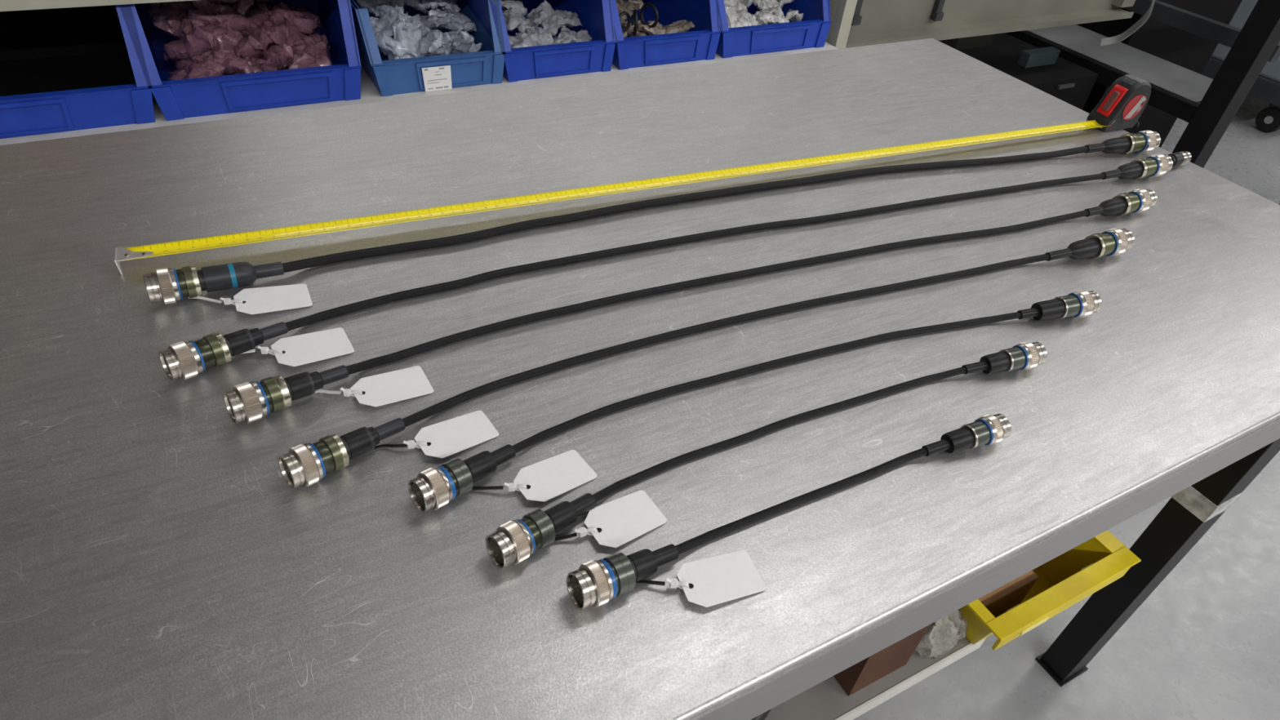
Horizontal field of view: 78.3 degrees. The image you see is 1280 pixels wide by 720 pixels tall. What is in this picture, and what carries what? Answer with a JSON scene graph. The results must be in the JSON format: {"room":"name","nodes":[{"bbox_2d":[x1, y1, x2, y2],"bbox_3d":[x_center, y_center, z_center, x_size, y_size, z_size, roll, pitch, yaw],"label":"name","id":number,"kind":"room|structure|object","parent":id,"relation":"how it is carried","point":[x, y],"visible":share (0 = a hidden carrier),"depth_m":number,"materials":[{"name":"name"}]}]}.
{"room":"workspace","nodes":[
{"label":"workspace","id":0,"kind":"room"},
{"bbox_2d":[853,93,1279,719],"bbox_3d":[1.551,-1.519,3.813,13.500,0.100,12.500,-16,45,-24],"label":"floor","id":1,"kind":"structure","parent":0,"point":[1204,644],"depth_m":1.31,"materials":[{"name":"paint"}]},
{"bbox_2d":[0,0,1135,145],"bbox_3d":[-0.220,-0.556,1.410,3.350,1.260,0.790,-16,45,-24],"label":"rack","id":2,"kind":"object","parent":1,"relation":"on","point":[855,23],"visible":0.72,"depth_m":1.70,"materials":[{"name":"metal"}]},
{"bbox_2d":[0,4,155,138],"bbox_3d":[-0.859,-0.441,1.093,0.295,0.146,0.284,-16,45,-24],"label":"storage bin","id":3,"kind":"object","parent":2,"relation":"on","point":[60,111],"visible":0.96,"depth_m":1.05,"materials":[{"name":"plastic"}]},
{"bbox_2d":[0,0,194,11],"bbox_3d":[-0.683,-0.657,1.217,2.430,0.045,0.481,-16,45,-24],"label":"shelf","id":4,"kind":"object","parent":2,"relation":"attached to","point":[5,5],"depth_m":1.00,"materials":[{"name":"beige metal"}]},
{"bbox_2d":[119,0,361,120],"bbox_3d":[-0.611,-0.512,1.208,0.295,0.146,0.284,-16,45,-24],"label":"storage bin","id":5,"kind":"object","parent":2,"relation":"on","point":[181,99],"visible":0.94,"depth_m":1.17,"materials":[{"name":"plastic"}]},
{"bbox_2d":[146,2,186,28],"bbox_3d":[-0.698,-0.541,1.187,0.092,0.063,0.074,35,48,29],"label":"bag","id":6,"kind":"object","parent":5,"relation":"in","point":[172,14],"visible":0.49,"depth_m":1.16,"materials":[{"name":"pink"}]},
{"bbox_2d":[146,0,198,39],"bbox_3d":[-0.678,-0.511,1.177,0.098,0.070,0.070,15,41,10],"label":"bag","id":7,"kind":"object","parent":5,"relation":"in","point":[183,27],"visible":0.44,"depth_m":1.16,"materials":[{"name":"pink"}]},
{"bbox_2d":[163,26,223,62],"bbox_3d":[-0.657,-0.470,1.163,0.098,0.071,0.070,7,40,1],"label":"bag","id":8,"kind":"object","parent":5,"relation":"in","point":[197,41],"visible":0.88,"depth_m":1.14,"materials":[{"name":"pink"}]},
{"bbox_2d":[168,50,226,80],"bbox_3d":[-0.648,-0.426,1.158,0.100,0.059,0.071,22,43,17],"label":"bag","id":9,"kind":"object","parent":5,"relation":"in","point":[209,66],"visible":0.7,"depth_m":1.14,"materials":[{"name":"pink"}]},
{"bbox_2d":[190,0,239,9],"bbox_3d":[-0.650,-0.559,1.212,0.074,0.052,0.113,34,47,28],"label":"bag","id":10,"kind":"object","parent":5,"relation":"in","point":[197,3],"visible":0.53,"depth_m":1.17,"materials":[{"name":"pink"}]},
{"bbox_2d":[190,18,244,59],"bbox_3d":[-0.615,-0.481,1.188,0.068,0.070,0.110,26,44,21],"label":"bag","id":11,"kind":"object","parent":5,"relation":"in","point":[231,38],"visible":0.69,"depth_m":1.15,"materials":[{"name":"pink"}]},
{"bbox_2d":[186,0,258,36],"bbox_3d":[-0.629,-0.522,1.203,0.100,0.065,0.076,-8,42,-16],"label":"bag","id":12,"kind":"object","parent":5,"relation":"in","point":[215,13],"visible":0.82,"depth_m":1.18,"materials":[{"name":"pink"}]},
{"bbox_2d":[191,47,262,74],"bbox_3d":[-0.602,-0.444,1.177,0.112,0.052,0.075,15,41,10],"label":"bag","id":13,"kind":"object","parent":5,"relation":"in","point":[235,64],"visible":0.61,"depth_m":1.15,"materials":[{"name":"pink"}]},
{"bbox_2d":[230,0,274,17],"bbox_3d":[-0.605,-0.567,1.232,0.109,0.086,0.056,-19,47,-27],"label":"bag","id":14,"kind":"object","parent":5,"relation":"in","point":[243,7],"visible":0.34,"depth_m":1.21,"materials":[{"name":"pink"}]},
{"bbox_2d":[235,25,273,59],"bbox_3d":[-0.582,-0.485,1.207,0.056,0.055,0.123,13,41,8],"label":"bag","id":15,"kind":"object","parent":5,"relation":"in","point":[251,46],"visible":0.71,"depth_m":1.17,"materials":[{"name":"pink"}]},
{"bbox_2d":[246,1,289,32],"bbox_3d":[-0.587,-0.526,1.222,0.118,0.066,0.059,25,44,21],"label":"bag","id":16,"kind":"object","parent":5,"relation":"in","point":[278,16],"visible":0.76,"depth_m":1.20,"materials":[{"name":"pink"}]},
{"bbox_2d":[254,43,294,71],"bbox_3d":[-0.560,-0.450,1.196,0.060,0.076,0.112,-19,47,-27],"label":"bag","id":17,"kind":"object","parent":5,"relation":"in","point":[277,57],"visible":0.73,"depth_m":1.16,"materials":[{"name":"pink"}]},
{"bbox_2d":[263,4,323,35],"bbox_3d":[-0.550,-0.534,1.242,0.083,0.067,0.078,-16,45,-24],"label":"bag","id":18,"kind":"object","parent":5,"relation":"in","point":[304,21],"visible":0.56,"depth_m":1.22,"materials":[{"name":"pink"}]},
{"bbox_2d":[266,23,322,56],"bbox_3d":[-0.537,-0.498,1.225,0.083,0.056,0.084,31,46,26],"label":"bag","id":19,"kind":"object","parent":5,"relation":"in","point":[299,42],"visible":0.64,"depth_m":1.20,"materials":[{"name":"pink"}]},
{"bbox_2d":[283,34,333,70],"bbox_3d":[-0.520,-0.462,1.220,0.083,0.069,0.078,-11,43,-20],"label":"bag","id":20,"kind":"object","parent":5,"relation":"in","point":[318,54],"visible":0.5,"depth_m":1.21,"materials":[{"name":"pink"}]},
{"bbox_2d":[350,0,505,96],"bbox_3d":[-0.379,-0.568,1.325,0.225,0.119,0.285,-16,45,-24],"label":"storage bin","id":21,"kind":"object","parent":2,"relation":"on","point":[484,66],"visible":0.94,"depth_m":1.26,"materials":[{"name":"blue"}]},
{"bbox_2d":[356,0,388,18],"bbox_3d":[-0.438,-0.593,1.307,0.075,0.062,0.052,-15,45,-23],"label":"clear bag","id":22,"kind":"object","parent":21,"relation":"in","point":[371,5],"visible":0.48,"depth_m":1.29,"materials":[{"name":"blue"}]},
{"bbox_2d":[369,4,407,37],"bbox_3d":[-0.420,-0.549,1.285,0.075,0.055,0.054,-8,42,-16],"label":"clear bag","id":23,"kind":"object","parent":21,"relation":"in","point":[386,23],"visible":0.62,"depth_m":1.28,"materials":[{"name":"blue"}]},
{"bbox_2d":[383,0,404,8],"bbox_3d":[-0.415,-0.604,1.316,0.047,0.054,0.051,32,47,27],"label":"clear bag","id":24,"kind":"object","parent":21,"relation":"in","point":[399,3],"visible":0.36,"depth_m":1.31,"materials":[{"name":"blue"}]},
{"bbox_2d":[374,31,419,59],"bbox_3d":[-0.398,-0.502,1.269,0.080,0.063,0.041,-5,42,-13],"label":"clear bag","id":25,"kind":"object","parent":21,"relation":"in","point":[388,46],"visible":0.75,"depth_m":1.25,"materials":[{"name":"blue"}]},
{"bbox_2d":[376,3,426,37],"bbox_3d":[-0.394,-0.557,1.296,0.083,0.052,0.044,21,43,17],"label":"clear bag","id":26,"kind":"object","parent":21,"relation":"in","point":[383,8],"visible":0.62,"depth_m":1.28,"materials":[{"name":"blue"}]},
{"bbox_2d":[393,26,422,59],"bbox_3d":[-0.376,-0.506,1.277,0.054,0.063,0.065,-13,44,-21],"label":"clear bag","id":27,"kind":"object","parent":21,"relation":"in","point":[410,39],"visible":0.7,"depth_m":1.27,"materials":[{"name":"blue"}]},
{"bbox_2d":[403,11,432,35],"bbox_3d":[-0.372,-0.558,1.310,0.046,0.040,0.064,19,42,15],"label":"clear bag","id":28,"kind":"object","parent":21,"relation":"in","point":[415,20],"visible":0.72,"depth_m":1.30,"materials":[{"name":"blue"}]},
{"bbox_2d":[417,29,444,57],"bbox_3d":[-0.350,-0.517,1.289,0.048,0.058,0.081,-24,49,-31],"label":"clear bag","id":29,"kind":"object","parent":21,"relation":"in","point":[428,46],"visible":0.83,"depth_m":1.27,"materials":[{"name":"blue"}]},
{"bbox_2d":[420,0,448,9],"bbox_3d":[-0.363,-0.616,1.343,0.055,0.031,0.082,-25,49,-31],"label":"clear bag","id":30,"kind":"object","parent":21,"relation":"in","point":[433,4],"visible":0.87,"depth_m":1.32,"materials":[{"name":"blue"}]},
{"bbox_2d":[389,0,427,13],"bbox_3d":[-0.394,-0.610,1.325,0.073,0.048,0.047,3,41,-4],"label":"clear bag","id":31,"kind":"object","parent":30,"relation":"on","point":[415,4],"visible":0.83,"depth_m":1.31,"materials":[{"name":"blue"}]},
{"bbox_2d":[424,67,448,89],"bbox_3d":[-0.325,-0.450,1.255,0.036,0.032,0.002,-16,45,-24],"label":"print","id":32,"kind":"object","parent":21,"relation":"attached to","point":[435,78],"depth_m":1.26,"materials":[{"name":"grey"}]},
{"bbox_2d":[419,12,453,30],"bbox_3d":[-0.348,-0.568,1.320,0.078,0.036,0.048,31,46,26],"label":"clear bag","id":33,"kind":"object","parent":21,"relation":"in","point":[433,22],"visible":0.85,"depth_m":1.30,"materials":[{"name":"blue"}]},
{"bbox_2d":[430,31,457,56],"bbox_3d":[-0.326,-0.523,1.303,0.056,0.054,0.046,13,41,8],"label":"clear bag","id":34,"kind":"object","parent":21,"relation":"in","point":[449,37],"visible":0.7,"depth_m":1.29,"materials":[{"name":"blue"}]},
{"bbox_2d":[439,0,460,13],"bbox_3d":[-0.340,-0.624,1.349,0.075,0.065,0.050,-20,47,-28],"label":"clear bag","id":35,"kind":"object","parent":21,"relation":"in","point":[452,6],"visible":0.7,"depth_m":1.35,"materials":[{"name":"blue"}]},
{"bbox_2d":[427,8,476,31],"bbox_3d":[-0.318,-0.576,1.335,0.054,0.039,0.078,28,45,23],"label":"clear bag","id":36,"kind":"object","parent":21,"relation":"in","point":[459,20],"visible":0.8,"depth_m":1.33,"materials":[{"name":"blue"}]},
{"bbox_2d":[449,28,482,53],"bbox_3d":[-0.297,-0.526,1.317,0.042,0.071,0.071,-21,47,-28],"label":"clear bag","id":37,"kind":"object","parent":21,"relation":"in","point":[464,43],"visible":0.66,"depth_m":1.30,"materials":[{"name":"blue"}]},
{"bbox_2d":[462,0,616,82],"bbox_3d":[-0.197,-0.620,1.409,0.218,0.119,0.284,-16,45,-24],"label":"storage bin","id":38,"kind":"object","parent":2,"relation":"on","point":[596,55],"visible":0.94,"depth_m":1.35,"materials":[{"name":"plastic"}]},
{"bbox_2d":[503,11,523,31],"bbox_3d":[-0.237,-0.587,1.377,0.046,0.044,0.053,-28,51,-34],"label":"clear bag","id":39,"kind":"object","parent":38,"relation":"in","point":[513,22],"visible":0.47,"depth_m":1.37,"materials":[{"name":"grey"}]},
{"bbox_2d":[501,0,527,15],"bbox_3d":[-0.237,-0.636,1.410,0.070,0.035,0.038,1,41,-7],"label":"clear bag","id":40,"kind":"object","parent":38,"relation":"in","point":[517,4],"visible":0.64,"depth_m":1.40,"materials":[{"name":"grey"}]},
{"bbox_2d":[502,7,531,32],"bbox_3d":[-0.216,-0.598,1.385,0.058,0.037,0.040,14,41,8],"label":"clear bag","id":41,"kind":"object","parent":38,"relation":"in","point":[522,28],"visible":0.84,"depth_m":1.38,"materials":[{"name":"grey"}]},
{"bbox_2d":[507,35,528,48],"bbox_3d":[-0.216,-0.545,1.359,0.049,0.030,0.060,-1,41,-8],"label":"clear bag","id":42,"kind":"object","parent":38,"relation":"in","point":[515,42],"visible":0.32,"depth_m":1.35,"materials":[{"name":"grey"}]},
{"bbox_2d":[515,26,539,46],"bbox_3d":[-0.189,-0.549,1.372,0.049,0.048,0.049,-25,49,-31],"label":"clear bag","id":43,"kind":"object","parent":38,"relation":"in","point":[531,35],"visible":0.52,"depth_m":1.36,"materials":[{"name":"grey"}]},
{"bbox_2d":[525,8,548,28],"bbox_3d":[-0.192,-0.605,1.399,0.035,0.048,0.068,-25,49,-31],"label":"clear bag","id":44,"kind":"object","parent":38,"relation":"in","point":[540,16],"visible":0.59,"depth_m":1.38,"materials":[{"name":"grey"}]},
{"bbox_2d":[533,25,554,45],"bbox_3d":[-0.167,-0.561,1.378,0.041,0.040,0.054,-18,46,-26],"label":"clear bag","id":45,"kind":"object","parent":38,"relation":"in","point":[544,37],"visible":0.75,"depth_m":1.37,"materials":[{"name":"grey"}]},
{"bbox_2d":[528,0,566,35],"bbox_3d":[-0.166,-0.612,1.407,0.053,0.049,0.049,28,45,23],"label":"clear bag","id":46,"kind":"object","parent":38,"relation":"in","point":[551,21],"visible":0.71,"depth_m":1.41,"materials":[{"name":"grey"}]},
{"bbox_2d":[551,31,570,44],"bbox_3d":[-0.138,-0.566,1.397,0.037,0.032,0.072,4,41,-3],"label":"clear bag","id":47,"kind":"object","parent":38,"relation":"in","point":[557,41],"visible":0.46,"depth_m":1.37,"materials":[{"name":"grey"}]},
{"bbox_2d":[555,9,582,27],"bbox_3d":[-0.138,-0.619,1.423,0.058,0.028,0.048,-22,48,-29],"label":"clear bag","id":48,"kind":"object","parent":38,"relation":"in","point":[571,20],"visible":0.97,"depth_m":1.42,"materials":[{"name":"grey"}]},
{"bbox_2d":[558,25,592,42],"bbox_3d":[-0.115,-0.573,1.402,0.060,0.030,0.049,9,41,3],"label":"clear bag","id":49,"kind":"object","parent":38,"relation":"in","point":[582,35],"visible":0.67,"depth_m":1.40,"materials":[{"name":"grey"}]},
{"bbox_2d":[597,0,720,70],"bbox_3d":[-0.009,-0.671,1.498,0.228,0.113,0.284,-16,45,-24],"label":"storage bin","id":50,"kind":"object","parent":2,"relation":"on","point":[700,42],"visible":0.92,"depth_m":1.45,"materials":[{"name":"plastic"}]},
{"bbox_2d":[615,0,632,19],"bbox_3d":[-0.045,-0.670,1.502,0.045,0.036,0.063,-27,51,-33],"label":"bag","id":51,"kind":"object","parent":50,"relation":"in","point":[620,3],"visible":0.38,"depth_m":1.49,"materials":[{"name":"beige"}]},
{"bbox_2d":[621,25,634,37],"bbox_3d":[-0.037,-0.603,1.454,0.041,0.034,0.067,23,43,19],"label":"bag","id":52,"kind":"object","parent":50,"relation":"in","point":[625,34],"visible":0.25,"depth_m":1.44,"materials":[{"name":"beige"}]},
{"bbox_2d":[618,11,631,33],"bbox_3d":[-0.031,-0.609,1.421,0.006,0.041,0.038,35,48,30],"label":"cable loop","id":53,"kind":"object","parent":52,"relation":"on","point":[622,13],"visible":0.66,"depth_m":1.42,"materials":[{"name":"black plastic"}]},
{"bbox_2d":[622,0,644,12],"bbox_3d":[-0.021,-0.677,1.509,0.056,0.035,0.041,14,41,9],"label":"bag","id":54,"kind":"object","parent":50,"relation":"in","point":[631,5],"visible":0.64,"depth_m":1.50,"materials":[{"name":"beige"}]},
{"bbox_2d":[619,17,648,37],"bbox_3d":[-0.009,-0.612,1.466,0.067,0.052,0.039,-7,42,-15],"label":"bag","id":55,"kind":"object","parent":50,"relation":"in","point":[624,23],"visible":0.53,"depth_m":1.45,"materials":[{"name":"beige"}]},
{"bbox_2d":[631,9,637,35],"bbox_3d":[-0.009,-0.617,1.436,0.006,0.043,0.040,-1,41,-8],"label":"cable loop","id":56,"kind":"object","parent":55,"relation":"on","point":[634,20],"visible":1,"depth_m":1.42,"materials":[{"name":"black plastic"}]},
{"bbox_2d":[636,19,657,35],"bbox_3d":[0.016,-0.614,1.478,0.056,0.045,0.046,-23,48,-30],"label":"bag","id":57,"kind":"object","parent":50,"relation":"in","point":[650,31],"visible":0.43,"depth_m":1.45,"materials":[{"name":"beige"}]},
{"bbox_2d":[640,2,658,27],"bbox_3d":[0.017,-0.637,1.453,0.042,0.046,0.006,29,45,25],"label":"cable loop","id":58,"kind":"object","parent":57,"relation":"on","point":[646,4],"visible":0.96,"depth_m":1.45,"materials":[{"name":"black plastic"}]},
{"bbox_2d":[647,20,666,34],"bbox_3d":[0.038,-0.620,1.490,0.051,0.041,0.041,-3,41,-11],"label":"bag","id":59,"kind":"object","parent":50,"relation":"in","point":[658,27],"visible":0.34,"depth_m":1.48,"materials":[{"name":"beige"}]},
{"bbox_2d":[662,19,694,34],"bbox_3d":[0.068,-0.634,1.502,0.064,0.033,0.046,-13,44,-22],"label":"bag","id":60,"kind":"object","parent":50,"relation":"in","point":[682,25],"visible":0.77,"depth_m":1.49,"materials":[{"name":"beige"}]},
{"bbox_2d":[715,0,831,57],"bbox_3d":[0.204,-0.732,1.597,0.271,0.113,0.284,-16,45,-24],"label":"storage bin","id":61,"kind":"object","parent":2,"relation":"on","point":[812,31],"visible":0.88,"depth_m":1.53,"materials":[{"name":"plastic"}]},
{"bbox_2d":[724,4,743,27],"bbox_3d":[0.185,-0.662,1.539,0.042,0.053,0.054,-27,50,-33],"label":"bag","id":62,"kind":"object","parent":61,"relation":"in","point":[731,11],"visible":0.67,"depth_m":1.53,"materials":[{"name":"white"}]},
{"bbox_2d":[724,0,747,12],"bbox_3d":[0.187,-0.713,1.571,0.063,0.045,0.043,15,41,10],"label":"bag","id":63,"kind":"object","parent":61,"relation":"in","point":[740,6],"visible":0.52,"depth_m":1.56,"materials":[{"name":"white"}]},
{"bbox_2d":[737,8,758,26],"bbox_3d":[0.207,-0.668,1.550,0.055,0.037,0.035,30,46,25],"label":"bag","id":64,"kind":"object","parent":61,"relation":"in","point":[744,18],"visible":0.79,"depth_m":1.54,"materials":[{"name":"white"}]},
{"bbox_2d":[751,0,768,10],"bbox_3d":[0.243,-0.726,1.597,0.052,0.043,0.033,28,45,23],"label":"bag","id":65,"kind":"object","parent":61,"relation":"in","point":[761,4],"visible":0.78,"depth_m":1.59,"materials":[{"name":"white"}]},
{"bbox_2d":[754,10,773,25],"bbox_3d":[0.237,-0.678,1.562,0.052,0.031,0.034,17,42,13],"label":"bag","id":66,"kind":"object","parent":61,"relation":"in","point":[762,18],"visible":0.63,"depth_m":1.55,"materials":[{"name":"white"}]},
{"bbox_2d":[756,8,782,24],"bbox_3d":[0.260,-0.682,1.574,0.056,0.030,0.044,16,41,11],"label":"bag","id":67,"kind":"object","parent":61,"relation":"in","point":[775,19],"visible":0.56,"depth_m":1.56,"materials":[{"name":"white"}]},
{"bbox_2d":[764,0,778,8],"bbox_3d":[0.266,-0.733,1.609,0.054,0.037,0.042,17,42,12],"label":"bag","id":68,"kind":"object","parent":61,"relation":"in","point":[775,3],"visible":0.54,"depth_m":1.60,"materials":[{"name":"white"}]},
{"bbox_2d":[768,5,789,22],"bbox_3d":[0.286,-0.688,1.588,0.066,0.044,0.043,33,47,27],"label":"bag","id":69,"kind":"object","parent":61,"relation":"in","point":[777,11],"visible":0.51,"depth_m":1.58,"materials":[{"name":"white"}]},
{"bbox_2d":[785,8,803,22],"bbox_3d":[0.315,-0.699,1.600,0.034,0.032,0.055,13,41,7],"label":"bag","id":70,"kind":"object","parent":61,"relation":"in","point":[793,15],"visible":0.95,"depth_m":1.58,"materials":[{"name":"white"}]},
{"bbox_2d":[1100,0,1155,46],"bbox_3d":[1.180,-0.804,1.866,0.055,0.217,0.345,18,42,13],"label":"strap","id":71,"kind":"object","parent":2,"relation":"hanging from","point":[1116,39],"visible":1,"depth_m":1.99,"materials":[{"name":"grey"}]},
{"bbox_2d":[0,38,1279,719],"bbox_3d":[-0.244,0.250,0.852,1.950,0.760,0.760,-16,45,-24],"label":"workbench","id":72,"kind":"object","parent":1,"relation":"on","point":[159,560],"visible":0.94,"depth_m":0.58,"materials":[{"name":"metal"}]},
{"bbox_2d":[114,74,1151,274],"bbox_3d":[0.121,-0.218,0.812,1.164,0.062,0.033,-13,44,-21],"label":"tape measure","id":73,"kind":"object","parent":72,"relation":"on","point":[1121,107],"visible":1,"depth_m":0.78,"materials":[{"name":"yellow"}]},
{"bbox_2d":[142,130,1160,303],"bbox_3d":[0.126,-0.169,0.783,1.090,0.028,0.054,-12,44,-21],"label":"cable assembly","id":74,"kind":"object","parent":72,"relation":"on","point":[166,285],"visible":1,"depth_m":0.70,"materials":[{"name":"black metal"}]},
{"bbox_2d":[187,290,243,305],"bbox_3d":[-0.321,-0.048,0.596,0.045,0.006,0.012,13,41,8],"label":"cable tie","id":75,"kind":"object","parent":74,"relation":"attached to","point":[226,300],"visible":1,"depth_m":0.59,"materials":[{"name":"white plastic"}]},
{"bbox_2d":[233,284,312,314],"bbox_3d":[-0.282,-0.048,0.604,0.053,0.004,0.035,-16,45,-24],"label":"paper tag","id":76,"kind":"object","parent":75,"relation":"attached to","point":[277,298],"visible":1,"depth_m":0.60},
{"bbox_2d":[158,154,1173,380],"bbox_3d":[0.138,-0.123,0.732,1.037,0.026,0.061,-14,44,-22],"label":"cable assembly","id":77,"kind":"object","parent":72,"relation":"on","point":[184,360],"visible":1,"depth_m":0.65,"materials":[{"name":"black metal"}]},
{"bbox_2d":[240,346,283,355],"bbox_3d":[-0.272,-0.006,0.553,0.040,0.006,0.005,0,41,-8],"label":"cable tie","id":78,"kind":"object","parent":77,"relation":"attached to","point":[264,350],"visible":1,"depth_m":0.55,"materials":[{"name":"white plastic"}]},
{"bbox_2d":[271,327,354,366],"bbox_3d":[-0.235,-0.009,0.565,0.052,0.004,0.036,-16,45,-24],"label":"paper tag","id":79,"kind":"object","parent":78,"relation":"attached to","point":[304,348],"visible":1,"depth_m":0.56,"materials":[{"name":"paper"}]},
{"bbox_2d":[1168,151,1191,166],"bbox_3d":[0.644,-0.241,0.942,0.032,0.016,0.017,-16,45,-24],"label":"plug","id":80,"kind":"object","parent":77,"relation":"attached to","point":[1179,158],"visible":0.8,"depth_m":0.94,"materials":[{"name":"silver metal"}]},
{"bbox_2d":[222,188,1156,423],"bbox_3d":[0.135,-0.079,0.680,0.902,0.026,0.052,-14,45,-22],"label":"cable assembly","id":81,"kind":"object","parent":72,"relation":"on","point":[247,402],"visible":1,"depth_m":0.61,"materials":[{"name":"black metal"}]},
{"bbox_2d":[315,387,362,396],"bbox_3d":[-0.212,0.021,0.530,0.048,0.006,0.010,-2,41,-10],"label":"cable tie","id":82,"kind":"object","parent":81,"relation":"attached to","point":[347,392],"visible":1,"depth_m":0.53,"materials":[{"name":"white plastic"}]},
{"bbox_2d":[350,365,433,406],"bbox_3d":[-0.171,0.019,0.541,0.051,0.004,0.033,-16,45,-24],"label":"paper tag","id":83,"kind":"object","parent":82,"relation":"attached to","point":[394,386],"visible":1,"depth_m":0.54,"materials":[{"name":"paper"}]},
{"bbox_2d":[277,228,1134,488],"bbox_3d":[0.123,-0.035,0.626,0.772,0.027,0.056,-15,45,-23],"label":"cable assembly","id":84,"kind":"object","parent":72,"relation":"on","point":[305,464],"visible":1,"depth_m":0.57,"materials":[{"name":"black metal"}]},
{"bbox_2d":[369,440,427,451],"bbox_3d":[-0.161,0.055,0.497,0.051,0.006,0.008,-6,42,-15],"label":"cable tie","id":85,"kind":"object","parent":84,"relation":"attached to","point":[411,444],"visible":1,"depth_m":0.50,"materials":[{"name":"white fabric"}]},
{"bbox_2d":[414,410,498,458],"bbox_3d":[-0.120,0.049,0.512,0.050,0.004,0.031,-22,48,-29],"label":"paper tag","id":86,"kind":"object","parent":85,"relation":"attached to","point":[450,437],"visible":1,"depth_m":0.51,"materials":[{"name":"paper"}]},
{"bbox_2d":[408,289,1102,511],"bbox_3d":[0.123,0.006,0.580,0.587,0.025,0.051,-14,45,-22],"label":"cable assembly","id":87,"kind":"object","parent":72,"relation":"on","point":[433,488],"visible":1,"depth_m":0.55,"materials":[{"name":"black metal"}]},
{"bbox_2d":[471,482,528,491],"bbox_3d":[-0.089,0.077,0.481,0.040,0.006,0.006,6,40,0],"label":"cable tie","id":88,"kind":"object","parent":87,"relation":"attached to","point":[512,486],"visible":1,"depth_m":0.48,"materials":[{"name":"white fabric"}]},
{"bbox_2d":[513,449,596,502],"bbox_3d":[-0.054,0.073,0.493,0.049,0.004,0.030,-23,49,-30],"label":"paper tag","id":89,"kind":"object","parent":88,"relation":"attached to","point":[548,478],"visible":1,"depth_m":0.49,"materials":[{"name":"paper"}]},
{"bbox_2d":[484,342,1047,568],"bbox_3d":[0.112,0.045,0.533,0.454,0.024,0.038,-16,45,-24],"label":"cable assembly","id":90,"kind":"object","parent":72,"relation":"on","point":[513,542],"visible":1,"depth_m":0.50,"materials":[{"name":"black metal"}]},
{"bbox_2d":[554,526,598,541],"bbox_3d":[-0.040,0.101,0.459,0.032,0.006,0.006,1,41,-7],"label":"cable tie","id":91,"kind":"object","parent":90,"relation":"attached to","point":[582,531],"visible":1,"depth_m":0.46,"materials":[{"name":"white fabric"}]},
{"bbox_2d":[583,489,666,547],"bbox_3d":[-0.009,0.096,0.472,0.047,0.004,0.031,-20,47,-28],"label":"paper tag","id":92,"kind":"object","parent":91,"relation":"attached to","point":[624,519],"visible":1,"depth_m":0.47,"materials":[{"name":"paper"}]},
{"bbox_2d":[566,413,1011,609],"bbox_3d":[0.109,0.084,0.487,0.329,0.025,0.024,-16,45,-24],"label":"cable assembly","id":93,"kind":"object","parent":72,"relation":"on","point":[595,583],"visible":1,"depth_m":0.46,"materials":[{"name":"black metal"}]},
{"bbox_2d":[635,577,689,589],"bbox_3d":[0.010,0.124,0.439,0.037,0.006,0.005,7,40,0],"label":"cable tie","id":94,"kind":"object","parent":93,"relation":"attached to","point":[673,582],"visible":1,"depth_m":0.44,"materials":[{"name":"plastic"}]},
{"bbox_2d":[676,550,765,607],"bbox_3d":[0.046,0.124,0.446,0.048,0.004,0.030,-11,43,-19],"label":"paper tag","id":95,"kind":"object","parent":94,"relation":"attached to","point":[720,579],"visible":1,"depth_m":0.45,"materials":[{"name":"paper"}]},
{"bbox_2d":[764,628,971,719],"bbox_3d":[-0.356,0.384,0.876,1.525,0.012,0.545,-16,45,-24],"label":"shelf","id":96,"kind":"object","parent":72,"relation":"attached to","point":[827,700],"depth_m":0.93,"materials":[{"name":"metal"}]},
{"bbox_2d":[833,622,936,696],"bbox_3d":[0.256,0.289,0.974,0.108,0.107,0.180,-16,45,-24],"label":"cardboard box","id":97,"kind":"object","parent":72,"relation":"on","point":[884,662],"visible":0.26,"depth_m":0.92,"materials":[{"name":"cardboard"}]},
{"bbox_2d":[915,608,967,658],"bbox_3d":[0.326,0.280,0.996,0.068,0.139,0.196,-20,47,-27],"label":"plastic wrap","id":98,"kind":"object","parent":72,"relation":"on","point":[931,645],"visible":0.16,"depth_m":0.94,"materials":[{"name":"grey"}]},
{"bbox_2d":[960,529,1141,650],"bbox_3d":[0.460,0.250,1.051,0.256,0.102,0.245,-16,45,-24],"label":"bin","id":99,"kind":"object","parent":72,"relation":"on","point":[1073,575],"visible":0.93,"depth_m":0.96,"materials":[{"name":"yellow"}]},
{"bbox_2d":[965,569,1038,634],"bbox_3d":[0.422,0.267,1.047,0.106,0.066,0.155,-16,45,-24],"label":"cardboard box","id":100,"kind":"object","parent":99,"relation":"in","point":[997,602],"visible":0.17,"depth_m":0.99,"materials":[{"name":"cardboard"}]},
{"bbox_2d":[938,32,1097,110],"bbox_3d":[0.745,-1.029,2.551,0.370,0.660,1.358,-16,45,-24],"label":"base cabinet","id":101,"kind":"object","parent":1,"relation":"on","point":[1042,68],"visible":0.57,"depth_m":2.11,"materials":[{"name":"black"}]},
{"bbox_2d":[1004,0,1279,204],"bbox_3d":[1.440,-1.314,2.473,0.912,1.310,1.592,-16,45,-24],"label":"workbench","id":102,"kind":"object","parent":1,"relation":"on","point":[1176,90],"visible":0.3,"depth_m":2.02,"materials":[{"name":"black metal"}]},
{"bbox_2d":[1076,0,1242,147],"bbox_3d":[1.452,-1.417,2.671,0.515,1.210,1.000,-16,45,-24],"label":"cabinet","id":103,"kind":"object","parent":1,"relation":"on","point":[1191,51],"visible":0.02,"depth_m":2.46,"materials":[{"name":"black"}]},
{"bbox_2d":[1201,0,1279,133],"bbox_3d":[2.648,-1.533,3.280,0.840,0.800,0.940,-16,45,-24],"label":"cart","id":104,"kind":"object","parent":1,"relation":"on","point":[1266,87],"visible":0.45,"depth_m":3.07,"materials":[{"name":"grey metal"}]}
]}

